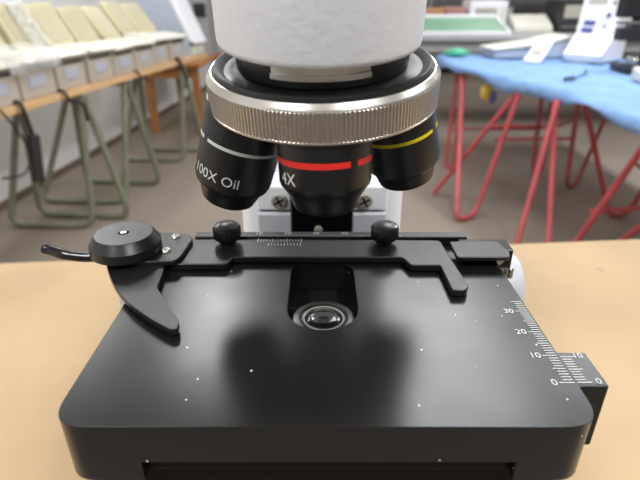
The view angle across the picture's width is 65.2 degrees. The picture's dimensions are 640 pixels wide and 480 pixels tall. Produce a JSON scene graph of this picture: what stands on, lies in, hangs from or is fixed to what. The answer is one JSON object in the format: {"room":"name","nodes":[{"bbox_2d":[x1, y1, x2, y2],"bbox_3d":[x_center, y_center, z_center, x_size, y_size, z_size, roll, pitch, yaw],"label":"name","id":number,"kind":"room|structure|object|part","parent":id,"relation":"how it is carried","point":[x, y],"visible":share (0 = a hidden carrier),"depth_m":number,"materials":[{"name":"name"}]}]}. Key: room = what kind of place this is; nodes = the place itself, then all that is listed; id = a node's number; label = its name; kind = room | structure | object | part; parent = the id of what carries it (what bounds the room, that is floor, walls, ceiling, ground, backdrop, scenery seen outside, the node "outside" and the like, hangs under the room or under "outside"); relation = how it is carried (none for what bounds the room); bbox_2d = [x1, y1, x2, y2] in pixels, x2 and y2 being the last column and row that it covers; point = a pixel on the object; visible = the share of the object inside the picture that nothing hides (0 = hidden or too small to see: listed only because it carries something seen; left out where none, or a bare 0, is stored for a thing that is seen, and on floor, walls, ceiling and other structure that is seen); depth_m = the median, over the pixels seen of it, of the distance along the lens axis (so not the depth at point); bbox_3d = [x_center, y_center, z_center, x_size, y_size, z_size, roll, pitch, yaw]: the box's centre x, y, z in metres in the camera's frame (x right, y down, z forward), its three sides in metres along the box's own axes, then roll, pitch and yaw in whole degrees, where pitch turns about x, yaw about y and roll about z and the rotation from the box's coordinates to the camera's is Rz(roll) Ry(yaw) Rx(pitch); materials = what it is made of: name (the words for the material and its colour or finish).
{"room":"laboratory","nodes":[
{"label":"laboratory","id":0,"kind":"room"},
{"bbox_2d":[0,0,223,201],"bbox_3d":[-1.962,-1.662,2.643,0.120,3.000,13.042,2,26,4],"label":"wall","id":1,"kind":"structure","parent":0,"point":[105,103],"depth_m":3.71,"materials":[{"name":"paint"}]},
{"bbox_2d":[0,86,206,211],"bbox_3d":[-1.888,-0.379,3.377,0.011,0.050,12.440,2,26,4],"label":"baseboard","id":2,"kind":"structure","parent":1,"relation":"attached to","point":[25,192],"depth_m":3.78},
{"bbox_2d":[0,68,639,262],"bbox_3d":[1.500,-0.312,3.410,9.400,0.100,12.800,0,26,0],"label":"floor","id":3,"kind":"structure","parent":0,"point":[177,203],"depth_m":3.37,"materials":[{"name":"concrete"}]},
{"bbox_2d":[8,94,129,227],"bbox_3d":[-1.412,-0.424,2.713,0.634,0.714,0.199,0,26,0],"label":"trestle","id":4,"kind":"object","parent":3,"relation":"on","point":[17,119],"visible":0.93,"depth_m":2.74,"materials":[{"name":"grey paint"}]},
{"bbox_3d":[-1.476,-0.408,2.697,0.506,0.700,0.156,0,26,0],"label":"leg frame","id":5,"kind":"part","parent":4,"relation":"part of","materials":[{"name":"grey paint"}]},
{"bbox_2d":[43,81,160,203],"bbox_3d":[-1.400,-0.627,3.128,0.648,0.714,0.408,0,26,0],"label":"trestle","id":6,"kind":"object","parent":3,"relation":"on","point":[126,88],"visible":0.79,"depth_m":3.09,"materials":[{"name":"grey paint"}]},
{"bbox_2d":[0,52,206,118],"bbox_3d":[-1.389,-0.870,2.770,0.440,0.034,3.070,4,26,8],"label":"table","id":7,"kind":"object","parent":6,"relation":"on","point":[31,104],"visible":0.44,"depth_m":2.59,"materials":[{"name":"orange wood"}]},
{"bbox_2d":[0,60,21,107],"bbox_3d":[-1.475,-0.727,2.007,0.401,0.379,0.241,5,26,9],"label":"office machine","id":8,"kind":"object","parent":7,"relation":"on","point":[9,91],"visible":0.96,"depth_m":2.08,"materials":[{"name":"beige plastic"}]},
{"bbox_3d":[-1.308,-0.607,2.024,0.005,0.048,0.105,5,26,9],"label":"label plate","id":9,"kind":"part","parent":8,"relation":"part of","materials":[{"name":"grey"}]},
{"bbox_2d":[0,110,30,179],"bbox_3d":[-1.297,-0.400,2.066,0.057,0.294,0.187,4,26,9],"label":"cable","id":10,"kind":"object","parent":7,"relation":"hanging from","point":[1,112],"visible":1,"depth_m":2.11,"materials":[{"name":"black plastic"}]},
{"bbox_2d":[0,36,56,100],"bbox_3d":[-1.437,-0.842,2.233,0.407,0.387,0.252,5,27,10],"label":"office machine","id":11,"kind":"object","parent":7,"relation":"on","point":[34,77],"visible":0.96,"depth_m":2.24,"materials":[{"name":"beige plastic"}]},
{"bbox_3d":[-1.504,-0.930,2.212,0.095,0.160,0.160,5,25,5],"label":"lid panel","id":12,"kind":"part","parent":11,"relation":"part of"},
{"bbox_3d":[-1.528,-0.922,2.218,0.152,0.222,0.216,5,25,5],"label":"raised lid","id":13,"kind":"part","parent":11,"relation":"part of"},
{"bbox_3d":[-1.273,-0.719,2.251,0.005,0.048,0.105,5,27,10],"label":"label plate","id":14,"kind":"part","parent":11,"relation":"part of","materials":[{"name":"grey paper"}]},
{"bbox_2d":[13,100,44,181],"bbox_3d":[-1.270,-0.428,2.184,0.074,0.358,0.099,0,26,0],"label":"hanging cable","id":15,"kind":"object","parent":7,"relation":"hanging from","point":[33,141],"visible":0.98,"depth_m":2.19,"materials":[{"name":"black plastic"}]},
{"bbox_3d":[-1.278,-0.517,2.158,0.058,0.175,0.037,0,26,0],"label":"cord","id":16,"kind":"part","parent":15,"relation":"part of","materials":[{"name":"black plastic"}]},
{"bbox_2d":[0,5,87,89],"bbox_3d":[-1.396,-0.946,2.452,0.404,0.380,0.246,4,26,9],"label":"box","id":17,"kind":"object","parent":7,"relation":"on","point":[16,30],"visible":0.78,"depth_m":2.43,"materials":[{"name":"beige cardboard"}]},
{"bbox_3d":[-1.455,-1.028,2.430,0.095,0.157,0.160,8,26,3],"label":"lid panel","id":18,"kind":"part","parent":17,"relation":"part of","materials":[{"name":"beige cardboard"}]},
{"bbox_3d":[-1.480,-1.022,2.436,0.152,0.218,0.216,8,26,3],"label":"raised lid","id":19,"kind":"part","parent":17,"relation":"part of","materials":[{"name":"beige cardboard"}]},
{"bbox_3d":[-1.230,-0.826,2.472,0.005,0.048,0.105,4,26,9],"label":"label plate","id":20,"kind":"part","parent":17,"relation":"part of","materials":[{"name":"grey paper"}]},
{"bbox_2d":[20,3,114,83],"bbox_3d":[-1.346,-1.054,2.670,0.404,0.383,0.246,4,26,8],"label":"box","id":21,"kind":"object","parent":7,"relation":"on","point":[45,21],"visible":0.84,"depth_m":2.63,"materials":[{"name":"beige cardboard"}]},
{"bbox_3d":[-1.443,-1.129,2.646,0.152,0.220,0.216,6,30,11],"label":"raised lid","id":22,"kind":"part","parent":21,"relation":"part of","materials":[{"name":"beige cardboard"}]},
{"bbox_3d":[-1.420,-1.136,2.637,0.094,0.158,0.160,6,30,11],"label":"lid panel","id":23,"kind":"part","parent":21,"relation":"part of","materials":[{"name":"beige cardboard"}]},
{"bbox_3d":[-1.179,-0.934,2.692,0.005,0.048,0.105,4,26,8],"label":"label plate","id":24,"kind":"part","parent":21,"relation":"part of","materials":[{"name":"grey paper"}]},
{"bbox_2d":[57,89,88,121],"bbox_3d":[-1.206,-0.661,2.466,0.044,0.180,0.143,12,29,24],"label":"cable","id":25,"kind":"object","parent":7,"relation":"hanging from","point":[64,92],"visible":1,"depth_m":2.45,"materials":[{"name":"black plastic"}]},
{"bbox_2d":[54,6,135,76],"bbox_3d":[-1.305,-1.153,2.891,0.406,0.365,0.250,4,26,9],"label":"box","id":26,"kind":"object","parent":7,"relation":"on","point":[73,18],"visible":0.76,"depth_m":2.86,"materials":[{"name":"beige cardboard"}]},
{"bbox_3d":[-1.395,-1.224,2.871,0.153,0.210,0.216,7,29,6],"label":"raised lid","id":27,"kind":"part","parent":26,"relation":"part of","materials":[{"name":"beige cardboard"}]},
{"bbox_3d":[-1.371,-1.230,2.863,0.095,0.151,0.160,7,29,6],"label":"lid panel","id":28,"kind":"part","parent":26,"relation":"part of","materials":[{"name":"beige cardboard"}]},
{"bbox_3d":[-1.139,-1.037,2.910,0.005,0.046,0.105,4,26,9],"label":"label plate","id":29,"kind":"part","parent":26,"relation":"part of","materials":[{"name":"grey paper"}]},
{"bbox_2d":[79,6,155,70],"bbox_3d":[-1.266,-1.262,3.119,0.402,0.362,0.242,5,27,10],"label":"office machine","id":30,"kind":"object","parent":7,"relation":"on","point":[142,52],"visible":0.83,"depth_m":3.08,"materials":[{"name":"beige plastic"}]},
{"bbox_3d":[-1.371,-1.342,3.108,0.153,0.212,0.216,-2,23,9],"label":"raised lid","id":31,"kind":"part","parent":30,"relation":"part of","materials":[{"name":"beige cardboard"}]},
{"bbox_3d":[-1.348,-1.352,3.101,0.095,0.152,0.160,-2,23,9],"label":"lid panel","id":32,"kind":"part","parent":30,"relation":"part of","materials":[{"name":"beige cardboard"}]},
{"bbox_3d":[-1.099,-1.146,3.132,0.005,0.046,0.105,5,27,10],"label":"label plate","id":33,"kind":"part","parent":30,"relation":"part of","materials":[{"name":"white paper"}]},
{"bbox_2d":[97,1,170,65],"bbox_3d":[-1.232,-1.377,3.328,0.404,0.384,0.246,4,26,7],"label":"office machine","id":34,"kind":"object","parent":7,"relation":"on","point":[112,11],"visible":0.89,"depth_m":3.28,"materials":[{"name":"beige cardboard"}]},
{"bbox_3d":[-1.339,-1.460,3.312,0.152,0.224,0.216,-2,23,8],"label":"raised lid","id":35,"kind":"part","parent":34,"relation":"part of","materials":[{"name":"beige cardboard"}]},
{"bbox_3d":[-1.317,-1.471,3.304,0.095,0.161,0.160,-2,23,8],"label":"lid panel","id":36,"kind":"part","parent":34,"relation":"part of","materials":[{"name":"beige cardboard"}]},
{"bbox_3d":[-1.065,-1.259,3.352,0.005,0.049,0.105,4,26,7],"label":"label plate","id":37,"kind":"part","parent":34,"relation":"part of","materials":[{"name":"grey paper"}]},
{"bbox_2d":[133,70,148,81],"bbox_3d":[-1.096,-1.008,3.077,0.040,0.088,0.118,13,29,25],"label":"cable","id":38,"kind":"object","parent":7,"relation":"hanging from","point":[137,71],"visible":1,"depth_m":3.06,"materials":[{"name":"black plastic"}]},
{"bbox_2d":[119,3,186,60],"bbox_3d":[-1.183,-1.481,3.558,0.407,0.367,0.252,5,26,9],"label":"box","id":39,"kind":"object","parent":7,"relation":"on","point":[134,13],"visible":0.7,"depth_m":3.52,"materials":[{"name":"beige cardboard"}]},
{"bbox_3d":[-1.294,-1.559,3.540,0.152,0.215,0.216,1,28,16],"label":"raised lid","id":40,"kind":"part","parent":39,"relation":"part of","materials":[{"name":"beige cardboard"}]},
{"bbox_3d":[-1.272,-1.568,3.529,0.095,0.155,0.160,1,28,16],"label":"lid panel","id":41,"kind":"part","parent":39,"relation":"part of","materials":[{"name":"beige cardboard"}]},
{"bbox_3d":[-1.019,-1.365,3.575,0.005,0.047,0.105,5,26,9],"label":"label plate","id":42,"kind":"part","parent":39,"relation":"part of","materials":[{"name":"grey paper"}]},
{"bbox_2d":[138,0,205,55],"bbox_3d":[-1.136,-1.732,3.853,0.418,0.558,0.250,4,26,8],"label":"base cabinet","id":43,"kind":"object","parent":7,"relation":"on","point":[177,16],"visible":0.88,"depth_m":3.77,"materials":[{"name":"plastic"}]},
{"bbox_2d":[191,44,203,54],"bbox_3d":[-0.962,-1.501,3.934,0.029,0.066,0.200,4,26,8],"label":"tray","id":44,"kind":"object","parent":43,"relation":"on","point":[195,48],"depth_m":3.89,"materials":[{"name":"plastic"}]},
{"bbox_2d":[174,57,187,88],"bbox_3d":[-0.997,-1.211,3.630,0.048,0.229,0.108,8,27,16],"label":"cable","id":45,"kind":"object","parent":7,"relation":"hanging from","point":[178,59],"visible":1,"depth_m":3.61,"materials":[{"name":"black plastic"}]},
{"bbox_3d":[-1.349,-0.670,3.232,0.538,0.698,0.163,2,26,4],"label":"leg frame","id":46,"kind":"part","parent":6,"relation":"part of","materials":[{"name":"grey paint"}]},
{"bbox_2d":[128,65,200,161],"bbox_3d":[-1.230,-0.994,3.876,0.590,0.714,0.322,0,26,0],"label":"trestle","id":47,"kind":"object","parent":3,"relation":"on","point":[183,150],"visible":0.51,"depth_m":3.87,"materials":[{"name":"grey paint"}]},
{"bbox_2d":[145,52,221,133],"bbox_3d":[-1.330,-1.509,5.035,0.540,0.620,1.130,0,26,0],"label":"wooden desk","id":48,"kind":"object","parent":3,"relation":"on","point":[192,67],"visible":0.43,"depth_m":4.54,"materials":[{"name":"brown wood"}]},
{"bbox_3d":[-1.540,-1.273,4.588,0.060,0.590,0.060,0,26,0],"label":"leg","id":49,"kind":"part","parent":48,"relation":"part of","materials":[{"name":"brown wood"}]},
{"bbox_3d":[-1.540,-1.717,5.495,0.060,0.590,0.060,0,26,0],"label":"leg","id":50,"kind":"part","parent":48,"relation":"part of","materials":[{"name":"brown wood"}]},
{"bbox_3d":[-1.120,-1.273,4.588,0.060,0.590,0.060,0,26,0],"label":"leg","id":51,"kind":"part","parent":48,"relation":"part of","materials":[{"name":"brown wood"}]},
{"bbox_2d":[187,0,218,55],"bbox_3d":[-1.335,-2.219,5.007,0.510,0.680,0.455,0,26,0],"label":"equipment rack","id":52,"kind":"object","parent":48,"relation":"on","point":[202,10],"visible":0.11,"depth_m":4.88,"materials":[{"name":"grey metal"}]},
{"bbox_2d":[0,239,639,479],"bbox_3d":[0.015,0.511,0.552,1.348,0.937,0.471,0,26,0],"label":"workbench","id":53,"kind":"object","parent":3,"relation":"on","point":[584,297],"visible":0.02,"depth_m":0.38,"materials":[{"name":"brown wood"}]},
{"bbox_2d":[40,0,607,479],"bbox_3d":[0.001,-0.009,0.198,0.192,0.308,0.206,0,26,0],"label":"microscope","id":54,"kind":"object","parent":53,"relation":"on","point":[320,339],"visible":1,"depth_m":0.12,"materials":[{"name":"black metal"}]},
{"bbox_3d":[-0.083,0.005,0.169,0.026,0.005,0.005,5,26,9],"label":"clamp lever","id":55,"kind":"part","parent":54,"relation":"part of","materials":[{"name":"black metal"}]},
{"bbox_3d":[-0.086,0.023,0.248,0.017,0.034,0.034,0,26,0],"label":"fine focus knob","id":56,"kind":"part","parent":54,"relation":"part of","materials":[{"name":"white plastic"}]},
{"bbox_3d":[-0.061,0.003,0.174,0.030,0.002,0.023,2,26,4],"label":"clamp plate","id":57,"kind":"part","parent":54,"relation":"part of","materials":[{"name":"black paint"}]},
{"bbox_3d":[0.001,-0.018,0.218,0.057,0.011,0.003,0,26,0],"label":"panel","id":58,"kind":"part","parent":54,"relation":"part of","materials":[{"name":"white metal"}]},
{"bbox_3d":[0.001,0.016,0.234,0.057,0.064,0.004,0,26,0],"label":"panel","id":59,"kind":"part","parent":54,"relation":"part of","materials":[{"name":"white metal"}]},
{"bbox_3d":[0.001,0.020,0.272,0.073,0.131,0.062,0,26,0],"label":"arm","id":60,"kind":"part","parent":54,"relation":"part of","materials":[{"name":"white metal"}]},
{"bbox_3d":[0.004,-0.001,0.186,0.100,0.003,0.005,0,26,0],"label":"guide rail","id":61,"kind":"part","parent":54,"relation":"part of","materials":[{"name":"black metal"}]},
{"bbox_3d":[0.088,0.023,0.248,0.017,0.034,0.034,0,26,0],"label":"fine focus knob","id":62,"kind":"part","parent":54,"relation":"part of","materials":[{"name":"grey ceramic"}]},
{"bbox_2d":[429,0,509,67],"bbox_3d":[2.950,-3.712,8.078,4.901,1.900,0.625,0,26,0],"label":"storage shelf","id":63,"kind":"object","parent":3,"relation":"on","point":[430,1],"visible":0.03,"depth_m":7.76,"materials":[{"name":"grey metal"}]},
{"bbox_2d":[444,73,552,173],"bbox_3d":[1.303,-0.875,3.637,0.725,0.711,0.276,5,27,10],"label":"trestle","id":64,"kind":"object","parent":3,"relation":"on","point":[537,130],"visible":0.59,"depth_m":3.63,"materials":[{"name":"paint"}]},
{"bbox_3d":[0.991,-0.893,3.675,0.086,0.711,0.236,7,27,14],"label":"hairpin leg","id":65,"kind":"part","parent":64,"relation":"part of","materials":[{"name":"red paint"}]},
{"bbox_3d":[1.607,-0.848,3.583,0.099,0.711,0.275,6,27,11],"label":"hairpin leg","id":66,"kind":"part","parent":64,"relation":"part of","materials":[{"name":"red paint"}]},
{"bbox_2d":[432,73,606,220],"bbox_3d":[1.206,-0.665,3.202,1.240,0.718,0.675,-11,28,-22],"label":"trestle","id":67,"kind":"object","parent":3,"relation":"on","point":[514,98],"visible":0.85,"depth_m":2.97,"materials":[{"name":"paint"}]},
{"bbox_3d":[0.920,-0.567,2.996,0.446,0.708,0.028,15,30,28],"label":"leg","id":68,"kind":"part","parent":67,"relation":"part of","materials":[{"name":"red paint"}]},
{"bbox_3d":[0.988,-0.585,3.038,0.299,0.717,0.809,5,27,10],"label":"hairpin leg","id":69,"kind":"part","parent":67,"relation":"part of","materials":[{"name":"red paint"}]},
{"bbox_2d":[436,54,639,134],"bbox_3d":[1.503,-0.756,2.569,1.254,0.094,2.840,0,26,0],"label":"tablecloth","id":70,"kind":"object","parent":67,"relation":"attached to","point":[614,94],"visible":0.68,"depth_m":2.73,"materials":[{"name":"blue fabric"}]},
{"bbox_2d":[443,48,469,56],"bbox_3d":[0.997,-1.376,3.663,0.193,0.054,0.133,0,26,0],"label":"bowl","id":71,"kind":"object","parent":70,"relation":"on","point":[454,52],"visible":1,"depth_m":3.64,"materials":[{"name":"green plastic"}]},
{"bbox_2d":[480,33,571,58],"bbox_3d":[1.480,-1.405,3.613,0.575,0.149,0.270,-2,26,-4],"label":"machine cover","id":72,"kind":"object","parent":70,"relation":"on","point":[519,48],"visible":0.75,"depth_m":3.52,"materials":[{"name":"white plastic"}]},
{"bbox_2d":[523,38,554,62],"bbox_3d":[1.471,-1.272,3.356,0.110,0.135,0.233,20,33,35],"label":"tray","id":73,"kind":"object","parent":70,"relation":"on","point":[541,46],"visible":1,"depth_m":3.34,"materials":[{"name":"plastic"}]},
{"bbox_2d":[563,69,587,80],"bbox_3d":[1.438,-0.924,2.775,0.047,0.021,0.526,18,31,33],"label":"cable","id":74,"kind":"object","parent":70,"relation":"on","point":[569,78],"visible":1,"depth_m":2.61,"materials":[{"name":"black plastic"}]},
{"bbox_2d":[563,0,631,63],"bbox_3d":[1.879,-1.454,3.317,0.397,0.503,0.275,-22,33,-37],"label":"lab analyser","id":75,"kind":"object","parent":70,"relation":"on","point":[592,42],"visible":0.93,"depth_m":3.30,"materials":[{"name":"white plastic"}]},
{"bbox_2d":[609,0,639,73],"bbox_3d":[1.840,-1.193,2.829,0.340,0.459,0.350,0,26,0],"label":"instrument","id":76,"kind":"object","parent":70,"relation":"on","point":[625,8],"visible":0.93,"depth_m":2.81,"materials":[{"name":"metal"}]},
{"bbox_3d":[1.830,-1.175,2.849,0.280,0.070,0.070,0,26,0],"label":"arm","id":77,"kind":"part","parent":76,"relation":"part of","materials":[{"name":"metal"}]},
{"bbox_3d":[1.830,-1.298,2.783,0.320,0.110,0.080,0,26,0],"label":"arm","id":78,"kind":"part","parent":76,"relation":"part of","materials":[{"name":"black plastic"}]},
{"bbox_3d":[1.830,-1.225,2.818,0.300,0.017,0.060,0,26,0],"label":"rail","id":79,"kind":"part","parent":76,"relation":"part of","materials":[{"name":"silver metal"}]},
{"bbox_3d":[1.770,-1.016,2.832,0.044,0.044,0.080,0,26,0],"label":"knob","id":80,"kind":"part","parent":76,"relation":"part of","materials":[{"name":"silver metal"}]},
{"bbox_2d":[631,67,639,81],"bbox_3d":[1.762,-0.840,2.562,0.240,0.059,0.220,6,27,13],"label":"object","id":81,"kind":"object","parent":70,"relation":"on","point":[635,75],"visible":1,"depth_m":2.62,"materials":[{"name":"plastic"}]},
{"bbox_3d":[1.728,-0.671,3.223,0.291,0.709,0.047,-4,26,-8],"label":"hairpin leg","id":82,"kind":"part","parent":67,"relation":"part of","materials":[{"name":"red paint"}]},
{"bbox_3d":[1.525,-0.769,2.557,1.250,0.028,2.770,0,26,0],"label":"cloth table","id":83,"kind":"object","parent":67,"relation":"on","visible":0,"materials":[{"name":"blue cloth"}]},
{"bbox_2d":[480,84,495,103],"bbox_3d":[1.049,-0.931,3.102,0.099,0.162,0.061,8,27,16],"label":"hanging bag","id":84,"kind":"object","parent":83,"relation":"hanging from","point":[486,92],"visible":0.96,"depth_m":3.09,"materials":[{"name":"yellow plastic"}]},
{"bbox_2d":[420,32,639,51],"bbox_3d":[2.340,-1.641,5.042,3.120,0.850,1.300,0,26,0],"label":"table","id":85,"kind":"object","parent":3,"relation":"on","point":[429,43],"visible":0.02,"depth_m":4.33,"materials":[{"name":"grey metal"}]},
{"bbox_2d":[426,8,444,13],"bbox_3d":[1.110,-2.202,4.990,0.188,0.204,0.308,0,26,0],"label":"box","id":86,"kind":"object","parent":85,"relation":"on","point":[428,10],"visible":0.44,"depth_m":4.82,"materials":[{"name":"cardboard"}]},
{"bbox_3d":[1.110,-2.278,4.953,0.188,0.034,0.308,0,26,0],"label":"lid","id":87,"kind":"part","parent":86,"relation":"part of","materials":[{"name":"cardboard"}]},
{"bbox_2d":[440,7,465,13],"bbox_3d":[1.310,-2.207,4.988,0.188,0.214,0.308,0,26,0],"label":"box","id":88,"kind":"object","parent":85,"relation":"on","point":[448,10],"visible":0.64,"depth_m":4.82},
{"bbox_3d":[1.310,-2.287,4.948,0.188,0.034,0.308,0,26,0],"label":"lid","id":89,"kind":"part","parent":88,"relation":"part of","materials":[{"name":"cardboard"}]},
{"bbox_2d":[423,14,511,35],"bbox_3d":[1.220,-1.930,4.487,0.840,0.157,0.533,0,26,0],"label":"tray","id":90,"kind":"object","parent":85,"relation":"on","point":[435,24],"visible":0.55,"depth_m":4.49,"materials":[{"name":"green plastic"},{"name":"white plastic"}]},
{"bbox_2d":[462,1,507,23],"bbox_3d":[1.620,-2.226,4.964,0.360,0.270,0.326,0,26,0],"label":"monitor","id":91,"kind":"object","parent":85,"relation":"on","point":[499,8],"visible":0.48,"depth_m":4.79,"materials":[{"name":"white plastic"}]},
{"bbox_2d":[505,14,552,31],"bbox_3d":[2.030,-2.116,4.876,0.360,0.150,0.340,0,26,0],"label":"desk unit","id":92,"kind":"object","parent":85,"relation":"on","point":[514,22],"visible":0.83,"depth_m":4.79,"materials":[{"name":"plastic"}]},
{"bbox_2d":[545,0,584,32],"bbox_3d":[2.400,-2.170,4.839,0.300,0.280,0.400,0,26,0],"label":"instrument","id":93,"kind":"object","parent":85,"relation":"on","point":[564,15],"visible":0.59,"depth_m":4.70,"materials":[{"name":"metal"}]},
{"bbox_3d":[2.400,-2.006,4.708,0.260,0.020,0.020,0,26,0],"label":"rail","id":94,"kind":"part","parent":93,"relation":"part of","materials":[{"name":"silver metal"}]},
{"bbox_3d":[2.370,-2.127,4.656,0.180,0.112,0.006,0,26,0],"label":"panel","id":95,"kind":"part","parent":93,"relation":"part of","materials":[{"name":"grey plastic"}]},
{"bbox_2d":[632,18,639,26],"bbox_3d":[3.160,-2.206,4.821,0.300,0.360,0.400,0,26,0],"label":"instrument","id":96,"kind":"object","parent":85,"relation":"on","point":[633,19],"visible":0.02,"depth_m":4.76,"materials":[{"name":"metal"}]},
{"bbox_2d":[514,99,639,243],"bbox_3d":[1.442,-0.271,2.401,1.042,0.714,0.857,0,26,0],"label":"trestle","id":97,"kind":"object","parent":3,"relation":"on","point":[551,131],"visible":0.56,"depth_m":2.41,"materials":[{"name":"paint"}]},
{"bbox_3d":[1.042,-0.287,2.426,0.028,0.707,0.418,16,30,29],"label":"leg","id":98,"kind":"part","parent":97,"relation":"part of","materials":[{"name":"red paint"}]},
{"bbox_3d":[1.639,-0.431,2.727,0.646,0.713,0.124,-1,26,-2],"label":"hairpin leg","id":99,"kind":"part","parent":97,"relation":"part of","materials":[{"name":"red paint"}]},
{"bbox_3d":[1.575,-0.175,2.197,0.484,0.709,0.028,21,33,36],"label":"leg","id":100,"kind":"part","parent":97,"relation":"part of","materials":[{"name":"red paint"}]},
{"bbox_2d":[426,0,639,59],"bbox_3d":[1.650,-4.498,8.431,9.100,3.000,0.100,0,26,0],"label":"wall","id":101,"kind":"structure","parent":0,"point":[519,6],"depth_m":8.60,"materials":[{"name":"paint"}]}
]}

